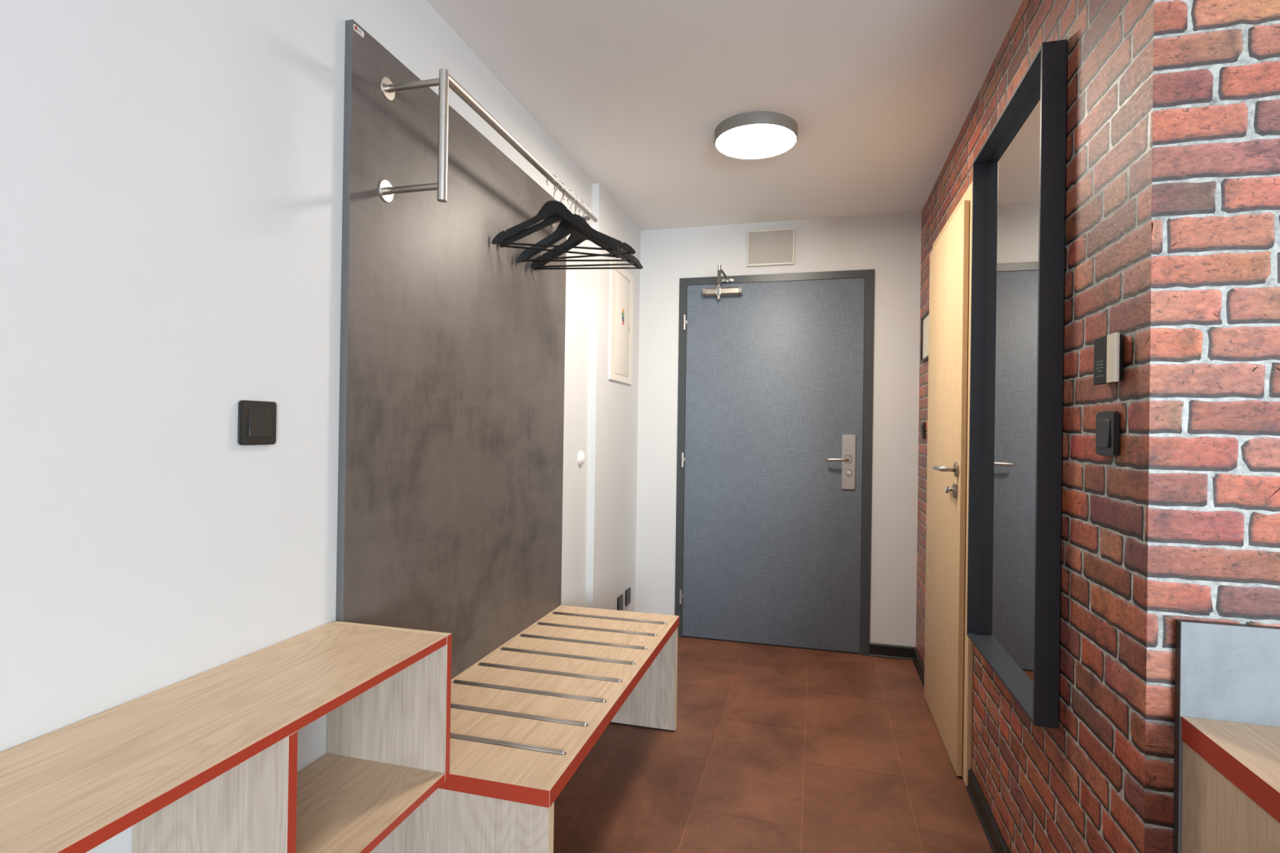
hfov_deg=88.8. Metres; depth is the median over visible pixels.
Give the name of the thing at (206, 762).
shelf unit
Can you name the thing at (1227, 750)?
desk
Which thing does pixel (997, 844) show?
baseboard
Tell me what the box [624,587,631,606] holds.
power socket
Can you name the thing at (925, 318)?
framed notice
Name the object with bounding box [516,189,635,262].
hanger
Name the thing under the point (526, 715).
bench
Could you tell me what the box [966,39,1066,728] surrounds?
wall mirror
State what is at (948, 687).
door
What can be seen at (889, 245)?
wall
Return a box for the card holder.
[1093,332,1123,385]
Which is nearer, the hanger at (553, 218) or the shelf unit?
the shelf unit
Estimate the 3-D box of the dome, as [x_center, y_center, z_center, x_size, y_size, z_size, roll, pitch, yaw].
[-0.266,0.145,3.015,0.022,0.066,0.066,1,0,15]
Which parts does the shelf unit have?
panel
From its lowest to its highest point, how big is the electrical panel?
0.609 m
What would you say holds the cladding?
attached to the wall at (171, 171)
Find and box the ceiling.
[426,0,1022,230]
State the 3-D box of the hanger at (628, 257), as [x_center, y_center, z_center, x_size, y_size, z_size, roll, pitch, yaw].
[-0.220,-0.715,2.411,0.447,0.274,0.010,1,0,-28]
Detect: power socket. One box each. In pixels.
[617,594,623,610]
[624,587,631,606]
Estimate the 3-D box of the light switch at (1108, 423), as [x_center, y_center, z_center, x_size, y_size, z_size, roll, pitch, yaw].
[0.857,0.013,1.201,0.014,0.081,0.081,1,0,15]
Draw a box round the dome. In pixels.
[577,450,585,465]
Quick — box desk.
[1173,618,1279,852]
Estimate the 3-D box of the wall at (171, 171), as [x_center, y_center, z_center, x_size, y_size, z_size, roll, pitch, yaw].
[-0.989,0.002,0.537,0.154,2.372,6.921,1,0,15]
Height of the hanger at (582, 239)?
0.272 m
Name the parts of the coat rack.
arm, arm, post, rail, arm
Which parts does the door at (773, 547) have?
arm, lever handle, lock plate, turn knob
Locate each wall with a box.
[0,0,640,852]
[635,211,921,649]
[915,0,1154,852]
[1144,0,1279,852]
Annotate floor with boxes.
[553,636,992,852]
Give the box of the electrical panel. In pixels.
[608,258,633,384]
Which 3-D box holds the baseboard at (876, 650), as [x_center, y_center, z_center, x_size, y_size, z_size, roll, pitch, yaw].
[1.337,1.198,3.476,0.219,0.067,0.018,1,0,15]
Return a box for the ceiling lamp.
[714,111,797,159]
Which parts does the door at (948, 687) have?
lever handle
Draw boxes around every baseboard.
[869,642,913,660]
[912,647,1010,852]
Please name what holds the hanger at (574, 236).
hanging from the coat rack
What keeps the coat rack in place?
attached to the cladding
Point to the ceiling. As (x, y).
(879, 95)
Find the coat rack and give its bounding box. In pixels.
[378,68,597,227]
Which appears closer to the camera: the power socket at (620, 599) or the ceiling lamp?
the ceiling lamp
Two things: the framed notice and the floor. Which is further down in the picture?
the floor
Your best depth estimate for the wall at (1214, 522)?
1.04 m
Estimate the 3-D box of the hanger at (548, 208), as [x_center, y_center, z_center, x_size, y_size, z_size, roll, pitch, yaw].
[-0.280,-0.721,2.223,0.450,0.264,0.010,1,0,-27]
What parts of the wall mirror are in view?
glass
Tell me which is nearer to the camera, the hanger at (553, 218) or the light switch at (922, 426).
the hanger at (553, 218)
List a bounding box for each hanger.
[491,174,617,251]
[499,182,620,257]
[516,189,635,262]
[524,194,634,262]
[530,200,640,268]
[533,205,643,270]
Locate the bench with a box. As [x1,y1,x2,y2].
[369,604,679,852]
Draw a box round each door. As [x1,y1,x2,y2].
[675,265,874,655]
[924,182,973,786]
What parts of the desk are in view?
panel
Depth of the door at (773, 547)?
3.64 m
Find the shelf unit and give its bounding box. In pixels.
[0,621,451,852]
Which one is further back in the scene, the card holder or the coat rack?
the coat rack
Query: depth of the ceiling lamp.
2.49 m
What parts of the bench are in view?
leg, rod, rod, rod, rod, seat, rod, rod, rod, rod, leg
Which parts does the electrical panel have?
cabinet door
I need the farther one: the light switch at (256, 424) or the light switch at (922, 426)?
the light switch at (922, 426)
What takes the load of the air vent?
in the wall at (889, 245)
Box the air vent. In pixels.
[746,227,794,266]
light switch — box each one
[237,400,276,444]
[920,422,925,439]
[1095,411,1119,456]
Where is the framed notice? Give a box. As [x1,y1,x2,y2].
[920,309,928,362]
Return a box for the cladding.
[335,19,566,679]
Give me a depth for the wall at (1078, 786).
1.29 m

